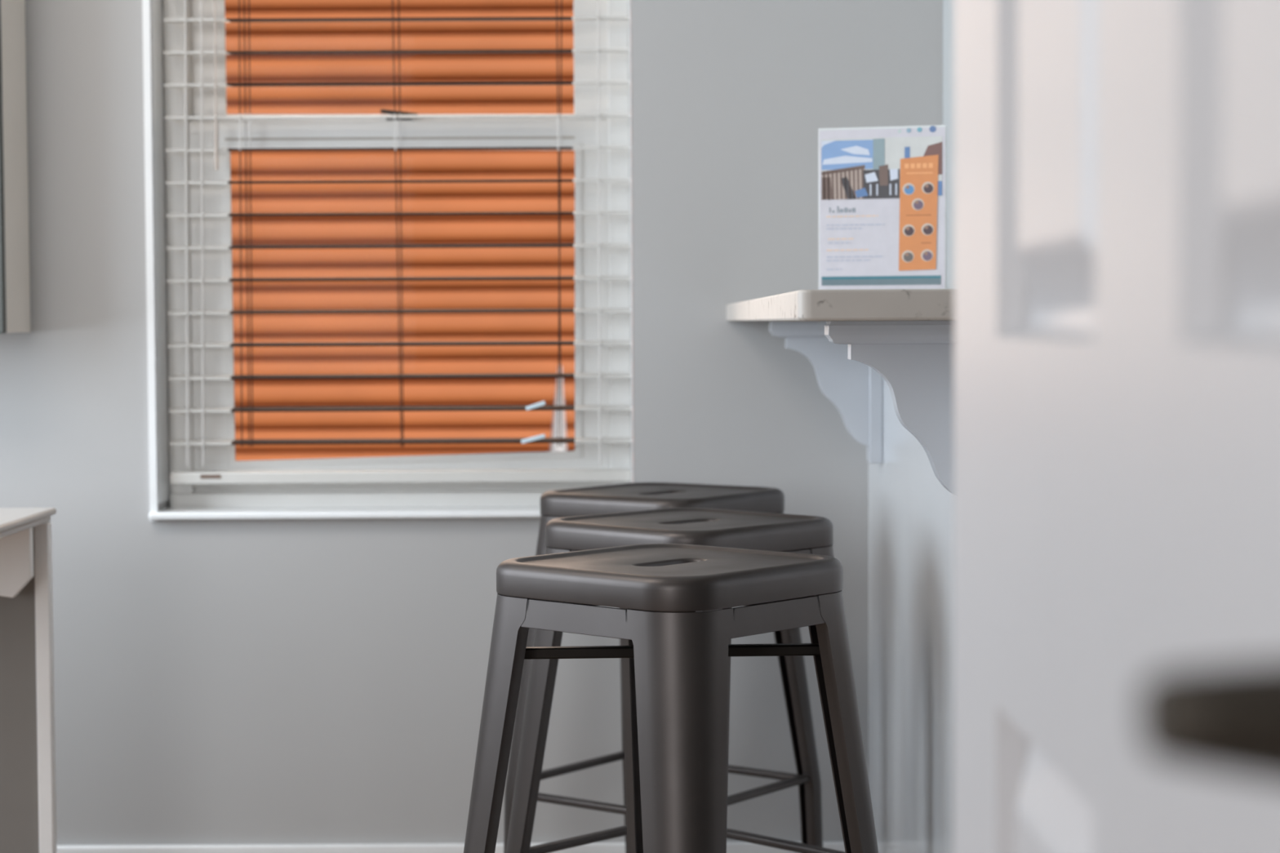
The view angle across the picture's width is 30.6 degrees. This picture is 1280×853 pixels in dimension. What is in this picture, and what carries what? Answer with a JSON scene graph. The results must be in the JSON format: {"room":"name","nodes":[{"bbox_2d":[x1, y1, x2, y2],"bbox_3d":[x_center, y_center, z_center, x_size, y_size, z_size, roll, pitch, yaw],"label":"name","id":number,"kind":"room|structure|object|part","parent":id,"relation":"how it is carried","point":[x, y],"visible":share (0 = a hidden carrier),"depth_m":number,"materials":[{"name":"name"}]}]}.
{"room":"kitchen","nodes":[
{"label":"kitchen","id":0,"kind":"room"},
{"bbox_2d":[0,0,954,845],"bbox_3d":[0.048,-0.468,4.183,5.100,2.620,0.200,0,3,0],"label":"wall","id":1,"kind":"structure","parent":0,"point":[217,682],"depth_m":4.11,"materials":[{"name":"grey paint"}]},
{"bbox_2d":[0,0,31,333],"bbox_3d":[-1.369,-0.608,3.986,0.601,0.901,0.179,0,3,0],"label":"upper cabinet","id":2,"kind":"object","parent":1,"relation":"attached to","point":[15,277],"visible":1,"depth_m":3.99,"materials":[{"name":"white wood"}]},
{"bbox_3d":[-1.369,-0.605,3.906,0.601,0.901,0.018,0,3,0],"label":"panel","id":3,"kind":"part","parent":2,"relation":"part of","materials":[{"name":"white wood"}]},
{"bbox_2d":[142,0,633,520],"bbox_3d":[-0.437,-0.622,4.155,0.856,1.565,0.202,0,3,0],"label":"window","id":4,"kind":"structure","parent":1,"relation":"in","point":[476,500],"depth_m":4.18,"materials":[{"name":"white paint"}]},
{"bbox_3d":[-0.433,0.152,4.160,0.856,0.013,0.142,0,3,0],"label":"sill","id":5,"kind":"part","parent":4,"relation":"part of","materials":[{"name":"white paint"}]},
{"bbox_2d":[163,0,631,484],"bbox_3d":[-0.427,-0.649,4.116,0.816,1.499,0.068,0,3,0],"label":"blind","id":6,"kind":"object","parent":4,"relation":"attached to","point":[562,475],"visible":0.95,"depth_m":4.12,"materials":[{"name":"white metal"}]},
{"bbox_3d":[-0.797,-0.393,4.104,0.011,0.924,0.003,0,3,0],"label":"ladder cord","id":7,"kind":"part","parent":6,"relation":"part of","materials":[{"name":"white fabric"}]},
{"bbox_3d":[-0.769,-0.393,4.104,0.011,0.924,0.003,0,3,0],"label":"ladder cord","id":8,"kind":"part","parent":6,"relation":"part of","materials":[{"name":"white fabric"}]},
{"bbox_3d":[-0.701,-0.496,4.100,0.010,1.064,0.002,0,3,0],"label":"ladder cord","id":9,"kind":"part","parent":6,"relation":"part of","materials":[{"name":"white fabric"}]},
{"bbox_3d":[-0.700,-0.502,4.152,0.003,1.078,0.002,0,3,0],"label":"ladder cord","id":10,"kind":"part","parent":6,"relation":"part of","materials":[{"name":"white fabric"}]},
{"bbox_3d":[-0.685,-0.496,4.107,0.007,1.066,0.002,0,3,0],"label":"ladder cord","id":11,"kind":"part","parent":6,"relation":"part of","materials":[{"name":"white fabric"}]},
{"bbox_3d":[-0.429,-0.496,4.100,0.013,1.064,0.002,0,3,0],"label":"ladder cord","id":12,"kind":"part","parent":6,"relation":"part of","materials":[{"name":"white fabric"}]},
{"bbox_3d":[-0.423,0.089,4.153,0.816,0.021,0.050,0,3,0],"label":"rail","id":13,"kind":"part","parent":6,"relation":"part of","materials":[{"name":"white plastic"}]},
{"bbox_3d":[-0.426,-0.502,4.153,0.002,1.078,0.002,0,3,0],"label":"ladder cord","id":14,"kind":"part","parent":6,"relation":"part of","materials":[{"name":"white fabric"}]},
{"bbox_3d":[-0.143,-0.496,4.100,0.006,1.064,0.002,0,3,0],"label":"ladder cord","id":15,"kind":"part","parent":6,"relation":"part of","materials":[{"name":"white fabric"}]},
{"bbox_3d":[-0.141,-0.502,4.153,0.018,1.078,0.002,0,3,0],"label":"ladder cord","id":16,"kind":"part","parent":6,"relation":"part of","materials":[{"name":"white fabric"}]},
{"bbox_3d":[-0.072,-0.393,4.104,0.004,0.924,0.003,0,3,0],"label":"ladder cord","id":17,"kind":"part","parent":6,"relation":"part of","materials":[{"name":"white fabric"}]},
{"bbox_3d":[-0.433,-0.943,4.200,0.758,0.837,0.026,0,3,0],"label":"sash","id":18,"kind":"part","parent":4,"relation":"part of","materials":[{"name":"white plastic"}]},
{"bbox_3d":[-0.429,-0.220,4.202,0.758,0.657,0.026,0,3,0],"label":"sash","id":19,"kind":"part","parent":4,"relation":"part of","materials":[{"name":"white plastic"}]},
{"bbox_2d":[57,841,844,852],"bbox_3d":[-1.046,0.796,4.133,2.900,0.110,0.014,0,3,0],"label":"baseboard","id":20,"kind":"structure","parent":1,"relation":"attached to","point":[731,846],"depth_m":4.12,"materials":[{"name":"white paint"}]},
{"bbox_2d":[867,377,954,852],"bbox_3d":[0.482,0.367,3.280,0.160,1.029,1.680,0,3,0],"label":"wall","id":21,"kind":"structure","parent":0,"point":[911,514],"depth_m":3.48,"materials":[{"name":"white paint"}]},
{"bbox_2d":[768,320,882,463],"bbox_3d":[0.307,-0.057,3.873,0.184,0.234,0.062,0,3,0],"label":"corbel","id":22,"kind":"object","parent":21,"relation":"attached to","point":[853,387],"visible":0.75,"depth_m":3.85,"materials":[{"name":"white paint"}]},
{"bbox_3d":[0.296,-0.161,3.869,0.162,0.026,0.062,0,3,0],"label":"cap moulding","id":23,"kind":"part","parent":22,"relation":"part of","materials":[{"name":"white paint"}]},
{"bbox_3d":[0.389,-0.057,3.874,0.022,0.234,0.058,0,3,0],"label":"plate","id":24,"kind":"part","parent":22,"relation":"part of","materials":[{"name":"white paint"}]},
{"bbox_2d":[726,288,954,321],"bbox_3d":[0.550,-0.160,3.166,0.799,0.030,1.859,0,3,0],"label":"countertop","id":25,"kind":"structure","parent":21,"relation":"on","point":[864,304],"depth_m":2.24,"materials":[{"name":"stone"}]},
{"bbox_2d":[818,124,946,289],"bbox_3d":[0.364,-0.315,3.467,0.191,0.254,0.062,0,3,17],"label":"sign","id":26,"kind":"object","parent":25,"relation":"on","point":[882,190],"visible":0.84,"depth_m":3.44,"materials":[{"name":"paper"}]},
{"bbox_2d":[821,136,942,199],"bbox_3d":[0.355,-0.380,3.436,0.180,0.089,0.001,0,3,16],"label":"photo","id":27,"kind":"object","parent":26,"relation":"attached to","point":[864,168],"depth_m":3.44},
{"bbox_2d":[824,320,954,494],"bbox_3d":[0.307,-0.005,2.703,0.184,0.234,0.062,0,3,0],"label":"corbel","id":28,"kind":"object","parent":21,"relation":"attached to","point":[915,359],"visible":0.67,"depth_m":2.68,"materials":[{"name":"white paint"}]},
{"bbox_3d":[0.296,-0.109,2.698,0.162,0.026,0.062,0,3,0],"label":"cap moulding","id":29,"kind":"part","parent":28,"relation":"part of","materials":[{"name":"white paint"}]},
{"bbox_2d":[942,0,954,288],"bbox_3d":[0.596,-0.970,3.460,0.140,1.558,1.200,0,3,0],"label":"wall pillar","id":30,"kind":"structure","parent":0,"point":[948,5],"depth_m":3.99,"materials":[{"name":"paint"}]},
{"bbox_3d":[0.055,1.043,0.848,5.100,0.100,6.600,0,3,0],"label":"floor","id":31,"kind":"structure","parent":0,"visible":0},
{"bbox_2d":[0,507,57,852],"bbox_3d":[-1.255,0.517,3.192,0.750,0.754,0.720,0,3,0],"label":"console table","id":32,"kind":"object","parent":31,"relation":"on","point":[28,797],"visible":1,"depth_m":3.52,"materials":[{"name":"white paint"}]},
{"bbox_3d":[-1.248,0.502,3.535,0.685,0.713,0.010,0,3,0],"label":"panel","id":33,"kind":"part","parent":32,"relation":"part of","materials":[{"name":"white wood"}]},
{"bbox_3d":[-1.258,0.156,3.177,0.738,0.010,0.703,0,3,0],"label":"moulding","id":34,"kind":"part","parent":32,"relation":"part of","materials":[{"name":"white wood"}]},
{"bbox_3d":[-0.896,0.511,3.529,0.022,0.733,0.022,0,3,0],"label":"leg","id":35,"kind":"part","parent":32,"relation":"part of","materials":[{"name":"white paint"}]},
{"bbox_2d":[503,482,822,852],"bbox_3d":[0.039,0.482,3.770,0.394,0.760,0.394,2,3,37],"label":"bar stool","id":36,"kind":"object","parent":31,"relation":"on","point":[634,496],"visible":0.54,"depth_m":3.75,"materials":[{"name":"grey metal"}]},
{"bbox_3d":[-0.168,0.503,3.742,0.115,0.723,0.114,-1,3,-8],"label":"leg","id":37,"kind":"part","parent":36,"relation":"part of","materials":[{"name":"grey metal"}]},
{"bbox_3d":[-0.070,0.589,3.630,0.344,0.011,0.018,2,3,37],"label":"foot rail","id":38,"kind":"part","parent":36,"relation":"part of","materials":[{"name":"grey metal"}]},
{"bbox_3d":[-0.105,0.565,3.883,0.018,0.011,0.342,2,3,37],"label":"foot rail","id":39,"kind":"part","parent":36,"relation":"part of","materials":[{"name":"grey metal"}]},
{"bbox_3d":[0.010,0.491,3.978,0.114,0.723,0.115,-1,3,-8],"label":"leg","id":40,"kind":"part","parent":36,"relation":"part of","materials":[{"name":"grey metal"}]},
{"bbox_3d":[0.037,0.120,3.754,0.315,0.036,0.315,2,3,37],"label":"seat","id":41,"kind":"part","parent":36,"relation":"part of","materials":[{"name":"grey metal"}]},
{"bbox_3d":[0.149,0.574,3.920,0.344,0.011,0.018,2,3,37],"label":"foot rail","id":42,"kind":"part","parent":36,"relation":"part of","materials":[{"name":"grey metal"}]},
{"bbox_3d":[0.184,0.574,3.665,0.018,0.011,0.342,2,3,37],"label":"foot rail","id":43,"kind":"part","parent":36,"relation":"part of","materials":[{"name":"grey metal"}]},
{"bbox_3d":[0.245,0.498,3.800,0.115,0.723,0.114,-1,3,-8],"label":"leg","id":44,"kind":"part","parent":36,"relation":"part of","materials":[{"name":"grey metal"}]},
{"bbox_2d":[463,543,878,852],"bbox_3d":[0.036,0.530,2.681,0.394,0.760,0.394,2,3,42],"label":"bar stool","id":45,"kind":"object","parent":31,"relation":"on","point":[674,654],"visible":1,"depth_m":2.57,"materials":[{"name":"grey metal"}]},
{"bbox_3d":[-0.172,0.551,2.671,0.115,0.723,0.114,0,3,-3],"label":"leg","id":46,"kind":"part","parent":45,"relation":"part of","materials":[{"name":"grey metal"}]},
{"bbox_3d":[0.025,0.540,2.890,0.114,0.723,0.115,0,3,-3],"label":"leg","id":47,"kind":"part","parent":45,"relation":"part of","materials":[{"name":"grey metal"}]},
{"bbox_3d":[0.034,0.169,2.665,0.315,0.036,0.315,2,3,42],"label":"seat","id":48,"kind":"part","parent":45,"relation":"part of","materials":[{"name":"grey metal"}]},
{"bbox_3d":[0.047,0.558,2.474,0.114,0.723,0.115,0,3,-3],"label":"leg","id":49,"kind":"part","parent":45,"relation":"part of","materials":[{"name":"grey metal"}]},
{"bbox_3d":[0.245,0.547,2.693,0.115,0.723,0.114,0,3,-3],"label":"leg","id":50,"kind":"part","parent":45,"relation":"part of","materials":[{"name":"grey metal"}]},
{"bbox_2d":[506,507,845,852],"bbox_3d":[0.070,0.506,3.226,0.394,0.760,0.394,2,4,44],"label":"bar stool","id":51,"kind":"object","parent":31,"relation":"on","point":[749,530],"visible":0.41,"depth_m":3.18,"materials":[{"name":"grey metal"}]},
{"bbox_3d":[-0.139,0.526,3.225,0.115,0.723,0.114,0,3,0],"label":"leg","id":52,"kind":"part","parent":51,"relation":"part of","materials":[{"name":"grey metal"}]},
{"bbox_3d":[-0.059,0.589,3.357,0.018,0.011,0.342,2,4,44],"label":"foot rail","id":53,"kind":"part","parent":51,"relation":"part of","materials":[{"name":"grey metal"}]},
{"bbox_3d":[0.068,0.144,3.210,0.315,0.036,0.315,2,4,44],"label":"seat","id":54,"kind":"part","parent":51,"relation":"part of","materials":[{"name":"grey metal"}]},
{"bbox_3d":[0.071,0.534,3.018,0.114,0.723,0.115,0,3,0],"label":"leg","id":55,"kind":"part","parent":51,"relation":"part of","materials":[{"name":"grey metal"}]},
{"bbox_3d":[0.198,0.599,3.360,0.344,0.011,0.018,2,4,44],"label":"foot rail","id":56,"kind":"part","parent":51,"relation":"part of","materials":[{"name":"grey metal"}]},
{"bbox_3d":[0.278,0.523,3.228,0.115,0.723,0.114,0,3,0],"label":"leg","id":57,"kind":"part","parent":51,"relation":"part of","materials":[{"name":"grey metal"}]},
{"label":"outside","id":58,"kind":"structure","parent":0,"visible":0},
{"bbox_3d":[-1.494,1.121,8.218,15.000,0.100,7.680,0,3,0],"label":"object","id":59,"kind":"structure","parent":58,"visible":0},
{"bbox_2d":[224,0,633,461],"bbox_3d":[-1.507,-1.329,9.982,11.000,4.637,0.136,0,3,0],"label":"neighbouring building","id":60,"kind":"structure","parent":59,"relation":"on","point":[364,165],"depth_m":9.95,"materials":[{"name":"orange"}]},
{"bbox_2d":[549,365,567,451],"bbox_3d":[-0.251,0.460,7.228,0.240,1.297,0.240,0,3,0],"label":"post","id":61,"kind":"object","parent":59,"relation":"on","point":[553,446],"visible":0.12,"depth_m":7.19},
{"bbox_3d":[1.431,-0.344,1.266,2.335,2.620,0.120,0,3,0],"label":"wall partition","id":62,"kind":"structure","parent":0,"visible":0},
{"bbox_2d":[953,0,1279,852],"bbox_3d":[0.167,-0.025,0.765,0.112,2.020,0.872,0,3,4],"label":"door","id":63,"kind":"structure","parent":62,"relation":"in","point":[1117,652],"depth_m":0.78,"materials":[{"name":"white paint"}]},
{"bbox_3d":[0.120,0.053,0.407,0.063,0.027,0.026,0,3,0],"label":"handle stem","id":64,"kind":"part","parent":63,"relation":"part of","materials":[{"name":"brown metal"}]}
]}

